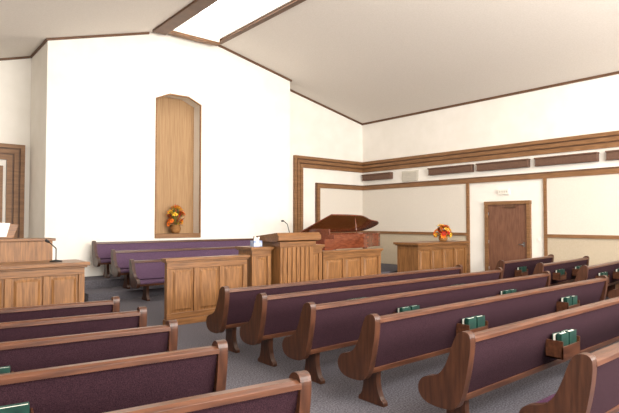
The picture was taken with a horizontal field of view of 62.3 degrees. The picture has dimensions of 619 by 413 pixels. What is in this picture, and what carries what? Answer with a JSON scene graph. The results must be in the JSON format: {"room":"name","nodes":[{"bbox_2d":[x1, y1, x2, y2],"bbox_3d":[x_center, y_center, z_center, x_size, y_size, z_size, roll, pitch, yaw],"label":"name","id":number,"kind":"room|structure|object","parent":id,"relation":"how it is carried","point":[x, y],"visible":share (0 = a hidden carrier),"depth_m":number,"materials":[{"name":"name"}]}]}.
{"room":"house of worship","nodes":[
{"label":"house of worship","id":0,"kind":"room"},
{"bbox_2d":[0,32,361,276],"bbox_3d":[-4.040,-1.439,15.132,15.400,7.190,1.900,1,-2,-40],"label":"wall","id":1,"kind":"structure","parent":0,"point":[83,111],"depth_m":13.57,"materials":[{"name":"beige paint"}]},
{"bbox_2d":[0,143,24,237],"bbox_3d":[-8.876,0.220,11.930,3.940,3.680,0.110,1,-2,-40],"label":"trim","id":2,"kind":"structure","parent":1,"relation":"attached to","point":[14,154],"depth_m":13.06,"materials":[{"name":"brown wood"}]},
{"bbox_2d":[154,93,201,237],"bbox_3d":[-3.764,-1.116,14.381,1.370,3.980,0.470,1,-2,-40],"label":"trim","id":3,"kind":"structure","parent":1,"relation":"attached to","point":[156,235],"depth_m":14.22,"materials":[{"name":"brown wood"}]},
{"bbox_2d":[156,97,193,232],"bbox_3d":[-3.953,-1.135,14.608,1.470,4.030,0.100,1,-2,-40],"label":"wall niche","id":4,"kind":"object","parent":3,"relation":"in","point":[175,117],"visible":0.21,"depth_m":14.63,"materials":[{"name":"beige wood"}]},
{"bbox_2d":[166,205,185,232],"bbox_3d":[-3.742,0.329,14.302,0.633,0.842,0.484,1,-2,-40],"label":"flower arrangement","id":5,"kind":"object","parent":3,"relation":"in","point":[176,228],"visible":0.99,"depth_m":14.23,"materials":[{"name":"plant"}]},
{"bbox_2d":[0,0,618,122],"bbox_3d":[1.874,-4.085,8.161,15.800,2.520,20.300,1,-2,-40],"label":"ceiling","id":6,"kind":"structure","parent":0,"point":[365,61],"depth_m":12.89,"materials":[{"name":"paint"}]},
{"bbox_2d":[153,0,305,45],"bbox_3d":[-0.263,-4.949,10.540,2.070,0.470,9.650,1,-2,-40],"label":"trim","id":7,"kind":"structure","parent":6,"relation":"attached to","point":[195,7],"depth_m":12.92,"materials":[{"name":"brown wood"}]},
{"bbox_2d":[173,0,292,41],"bbox_3d":[-0.182,-5.157,10.614,1.660,0.750,9.350,1,-2,-40],"label":"skylight window","id":8,"kind":"structure","parent":6,"relation":"attached to","point":[222,18],"depth_m":13.96,"materials":[{"name":"glass"}]},
{"bbox_2d":[84,284,618,412],"bbox_3d":[1.842,2.043,8.015,15.800,0.200,20.400,1,-2,-40],"label":"floor","id":9,"kind":"structure","parent":0,"point":[339,393],"depth_m":5.56,"materials":[{"name":"grey carpet"}]},
{"bbox_2d":[0,223,55,262],"bbox_3d":[-5.044,1.080,7.911,1.840,1.719,0.910,1,-2,-40],"label":"organ console","id":10,"kind":"object","parent":9,"relation":"on","point":[12,249],"visible":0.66,"depth_m":7.92,"materials":[{"name":"brown wood"}]},
{"bbox_2d":[0,259,89,307],"bbox_3d":[-4.718,1.361,6.969,3.100,1.100,0.720,1,-2,-40],"label":"desk","id":11,"kind":"object","parent":9,"relation":"on","point":[26,283],"visible":0.54,"depth_m":7.35,"materials":[{"name":"brown wood"}]},
{"bbox_2d":[45,239,61,261],"bbox_3d":[-3.856,0.660,7.713,0.250,0.347,0.180,1,-2,-40],"label":"microphone stand","id":12,"kind":"object","parent":11,"relation":"on","point":[46,240],"visible":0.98,"depth_m":7.70,"materials":[{"name":"metal"}]},
{"bbox_2d":[0,296,119,322],"bbox_3d":[-3.229,1.410,5.068,2.500,0.887,0.564,1,-2,-32],"label":"pew","id":13,"kind":"object","parent":9,"relation":"on","point":[11,314],"visible":0.16,"depth_m":5.28,"materials":[{"name":"purple fabric"}]},
{"bbox_2d":[0,306,146,341],"bbox_3d":[-2.720,1.390,4.399,2.500,0.887,0.564,1,-2,-32],"label":"pew","id":14,"kind":"object","parent":9,"relation":"on","point":[70,325],"visible":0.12,"depth_m":4.58,"materials":[{"name":"purple fabric"}]},
{"bbox_2d":[0,320,177,373],"bbox_3d":[-2.248,1.369,3.712,2.500,0.887,0.564,1,-2,-32],"label":"pew","id":15,"kind":"object","parent":9,"relation":"on","point":[38,353],"visible":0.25,"depth_m":3.87,"materials":[{"name":"purple fabric"}]},
{"bbox_2d":[84,275,130,288],"bbox_3d":[-3.241,1.937,13.767,6.000,0.360,1.000,1,-2,-40],"label":"choir riser","id":16,"kind":"object","parent":9,"relation":"on","point":[91,282],"visible":0.02,"depth_m":11.93,"materials":[{"name":"grey carpet"}]},
{"bbox_2d":[92,238,252,277],"bbox_3d":[-3.237,1.314,13.820,4.950,0.887,0.485,1,-2,-40],"label":"bench","id":17,"kind":"object","parent":16,"relation":"on","point":[101,251],"visible":0.47,"depth_m":13.20,"materials":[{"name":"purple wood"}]},
{"bbox_2d":[0,339,227,412],"bbox_3d":[-1.722,1.347,2.992,2.500,0.887,0.564,1,-2,-32],"label":"pew","id":18,"kind":"object","parent":9,"relation":"on","point":[102,386],"visible":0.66,"depth_m":3.16,"materials":[{"name":"purple fabric"}]},
{"bbox_2d":[84,285,163,301],"bbox_3d":[-2.640,2.005,13.048,6.000,0.180,0.869,1,-2,-40],"label":"choir riser","id":19,"kind":"object","parent":9,"relation":"on","point":[96,294],"visible":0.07,"depth_m":11.36,"materials":[{"name":"grey carpet"}]},
{"bbox_2d":[111,247,238,288],"bbox_3d":[-2.831,1.469,12.981,4.200,0.887,0.485,1,-2,-40],"label":"bench","id":20,"kind":"object","parent":19,"relation":"on","point":[119,259],"visible":0.4,"depth_m":12.33,"materials":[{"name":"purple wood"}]},
{"bbox_2d":[129,259,164,300],"bbox_3d":[-2.227,1.630,12.334,4.100,0.887,0.485,1,-2,-40],"label":"bench","id":21,"kind":"object","parent":9,"relation":"on","point":[145,273],"visible":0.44,"depth_m":11.20,"materials":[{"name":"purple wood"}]},
{"bbox_2d":[105,370,311,412],"bbox_3d":[-1.155,1.325,2.254,2.500,0.887,0.564,1,-2,-32],"label":"pew","id":22,"kind":"object","parent":9,"relation":"on","point":[292,394],"visible":1,"depth_m":2.59,"materials":[{"name":"brown wood"}]},
{"bbox_2d":[161,248,382,324],"bbox_3d":[-0.386,1.453,10.028,5.230,1.100,0.200,1,-2,-40],"label":"wall","id":23,"kind":"structure","parent":9,"relation":"on","point":[192,285],"depth_m":8.84,"materials":[{"name":"brown wood"}]},
{"bbox_2d":[235,220,324,286],"bbox_3d":[-0.437,1.132,9.942,1.830,1.738,0.840,1,-2,-40],"label":"pulpit","id":24,"kind":"object","parent":9,"relation":"on","point":[289,257],"visible":0.63,"depth_m":9.57,"materials":[{"name":"brown wood"}]},
{"bbox_2d":[250,236,261,246],"bbox_3d":[-1.000,0.649,9.608,0.180,0.198,0.130,1,-2,-40],"label":"tissue box","id":25,"kind":"object","parent":24,"relation":"on","point":[256,243],"visible":1,"depth_m":9.57,"materials":[{"name":"white paper"}]},
{"bbox_2d":[206,264,462,352],"bbox_3d":[0.804,1.506,8.226,5.200,0.887,0.564,1,-2,-40],"label":"pew","id":26,"kind":"object","parent":9,"relation":"on","point":[234,307],"visible":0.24,"depth_m":6.78,"materials":[{"name":"brown wood"}]},
{"bbox_2d":[239,267,502,366],"bbox_3d":[1.331,1.487,7.598,5.200,0.887,0.564,1,-2,-40],"label":"pew","id":27,"kind":"object","parent":9,"relation":"on","point":[278,315],"visible":0.37,"depth_m":6.20,"materials":[{"name":"purple fabric"}]},
{"bbox_2d":[381,263,396,273],"bbox_3d":[0.844,1.987,15.276,4.200,0.350,3.800,1,-2,-40],"label":"platform","id":28,"kind":"object","parent":9,"relation":"on","point":[385,268],"visible":0.07,"depth_m":14.86,"materials":[{"name":"grey carpet"}]},
{"bbox_2d":[299,214,379,250],"bbox_3d":[1.031,1.012,14.587,2.903,1.553,1.459,1,-2,-40],"label":"grand piano","id":29,"kind":"object","parent":28,"relation":"on","point":[329,227],"visible":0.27,"depth_m":14.10,"materials":[{"name":"brown wood"}]},
{"bbox_2d":[282,271,550,383],"bbox_3d":[1.877,1.467,6.947,5.200,0.887,0.564,1,-2,-40],"label":"pew","id":30,"kind":"object","parent":9,"relation":"on","point":[323,327],"visible":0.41,"depth_m":5.64,"materials":[{"name":"purple fabric"}]},
{"bbox_2d":[393,240,469,272],"bbox_3d":[3.403,1.547,14.107,2.340,1.160,0.840,1,-2,-40],"label":"table","id":31,"kind":"object","parent":9,"relation":"on","point":[413,255],"visible":0.52,"depth_m":13.59,"materials":[{"name":"brown wood"}]},
{"bbox_2d":[433,224,452,240],"bbox_3d":[3.739,0.719,14.361,0.626,0.506,0.492,1,-2,-40],"label":"flower arrangement","id":32,"kind":"object","parent":31,"relation":"on","point":[444,234],"visible":1,"depth_m":14.28,"materials":[{"name":"plant"}]},
{"bbox_2d":[338,275,607,407],"bbox_3d":[2.436,1.447,6.281,5.200,0.887,0.564,1,-2,-40],"label":"pew","id":33,"kind":"object","parent":9,"relation":"on","point":[389,341],"visible":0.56,"depth_m":5.13,"materials":[{"name":"purple fabric"}]},
{"bbox_2d":[418,297,618,412],"bbox_3d":[3.041,1.425,5.561,5.200,0.887,0.564,1,-2,-40],"label":"pew","id":34,"kind":"object","parent":9,"relation":"on","point":[478,363],"visible":0.85,"depth_m":4.29,"materials":[{"name":"purple fabric"}]},
{"bbox_2d":[495,254,553,278],"bbox_3d":[4.997,1.620,12.012,2.900,0.887,0.564,2,-2,-45],"label":"pew","id":35,"kind":"object","parent":9,"relation":"on","point":[521,267],"visible":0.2,"depth_m":11.43,"materials":[{"name":"brown wood"}]},
{"bbox_2d":[532,256,588,285],"bbox_3d":[5.537,1.601,11.369,2.900,0.887,0.564,2,-2,-45],"label":"pew","id":36,"kind":"object","parent":9,"relation":"on","point":[565,271],"visible":0.52,"depth_m":11.04,"materials":[{"name":"brown wood"}]},
{"bbox_2d":[519,342,618,412],"bbox_3d":[3.580,1.406,4.918,5.200,0.887,0.564,1,-2,-40],"label":"pew","id":37,"kind":"object","parent":9,"relation":"on","point":[590,381],"visible":1,"depth_m":3.25,"materials":[{"name":"brown wood"}]},
{"bbox_2d":[573,260,618,296],"bbox_3d":[6.077,1.581,10.726,2.900,0.887,0.564,2,-2,-45],"label":"pew","id":38,"kind":"object","parent":9,"relation":"on","point":[610,269],"visible":0.41,"depth_m":10.26,"materials":[{"name":"brown wood"}]},
{"bbox_2d":[608,288,618,298],"bbox_3d":[6.617,1.562,10.082,2.900,0.887,0.564,2,-2,-45],"label":"pew","id":39,"kind":"object","parent":9,"relation":"on","point":[613,293],"visible":0.55,"depth_m":9.19,"materials":[{"name":"brown wood"}]},
{"bbox_2d":[362,74,618,272],"bbox_3d":[7.785,-0.707,13.152,0.200,5.608,20.100,1,-2,-40],"label":"wall","id":40,"kind":"structure","parent":0,"point":[589,106],"depth_m":15.40,"materials":[{"name":"beige paint"}]},
{"bbox_2d":[0,32,618,124],"bbox_3d":[1.874,-3.927,8.157,15.400,2.192,19.900,1,-2,-40],"label":"trim","id":41,"kind":"structure","parent":40,"relation":"attached to","point":[138,33],"depth_m":14.98,"materials":[{"name":"brown wood"}]},
{"bbox_2d":[362,172,392,180],"bbox_3d":[2.525,-1.113,19.132,0.190,0.240,1.440,1,-2,-40],"label":"box","id":42,"kind":"object","parent":40,"relation":"attached to","point":[386,175],"visible":1,"depth_m":19.02,"materials":[{"name":"brown wood"}]},
{"bbox_2d":[402,170,418,181],"bbox_3d":[3.538,-1.071,18.021,0.065,0.370,0.700,1,-2,-40],"label":"air vent","id":43,"kind":"object","parent":40,"relation":"in","point":[407,176],"visible":1,"depth_m":17.98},
{"bbox_2d":[427,164,473,175],"bbox_3d":[4.582,-1.187,16.681,0.190,0.240,1.680,1,-2,-40],"label":"box","id":44,"kind":"object","parent":40,"relation":"attached to","point":[466,168],"visible":1,"depth_m":16.58,"materials":[{"name":"brown wood"}]},
{"bbox_2d":[293,130,618,288],"bbox_3d":[6.800,0.047,11.486,3.420,4.000,18.850,1,-2,-40],"label":"trim","id":45,"kind":"structure","parent":40,"relation":"attached to","point":[610,139],"depth_m":16.20,"materials":[{"name":"brown wood"}]},
{"bbox_2d":[320,174,618,265],"bbox_3d":[7.256,0.583,11.853,2.230,2.950,18.850,1,-2,-40],"label":"wall panels","id":46,"kind":"object","parent":40,"relation":"attached to","point":[576,205],"visible":0.53,"depth_m":16.42,"materials":[{"name":"paint"}]},
{"bbox_2d":[475,158,530,171],"bbox_3d":[5.752,-1.229,15.288,0.190,0.240,1.680,1,-2,-40],"label":"box","id":47,"kind":"object","parent":40,"relation":"attached to","point":[519,163],"visible":1,"depth_m":15.18,"materials":[{"name":"brown wood"}]},
{"bbox_2d":[498,189,509,194],"bbox_3d":[5.801,-0.438,15.299,0.070,0.160,0.350,1,-2,-40],"label":"exit sign","id":48,"kind":"object","parent":40,"relation":"attached to","point":[500,191],"visible":1,"depth_m":15.27,"materials":[{"name":"white plastic"}]},
{"bbox_2d":[484,200,531,270],"bbox_3d":[5.851,0.998,15.153,0.122,2.320,1.450,1,-2,-40],"label":"door","id":49,"kind":"structure","parent":40,"relation":"in","point":[507,224],"depth_m":15.17,"materials":[{"name":"brown wood"}]},
{"bbox_2d":[534,152,599,166],"bbox_3d":[6.938,-1.272,13.875,0.190,0.240,1.670,1,-2,-40],"label":"box","id":50,"kind":"object","parent":40,"relation":"attached to","point":[591,156],"visible":1,"depth_m":13.76,"materials":[{"name":"brown wood"}]},
{"bbox_2d":[605,150,618,160],"bbox_3d":[8.118,-1.314,12.470,0.190,0.240,1.640,1,-2,-40],"label":"box","id":51,"kind":"object","parent":40,"relation":"attached to","point":[611,154],"visible":1,"depth_m":12.93,"materials":[{"name":"brown wood"}]}
]}

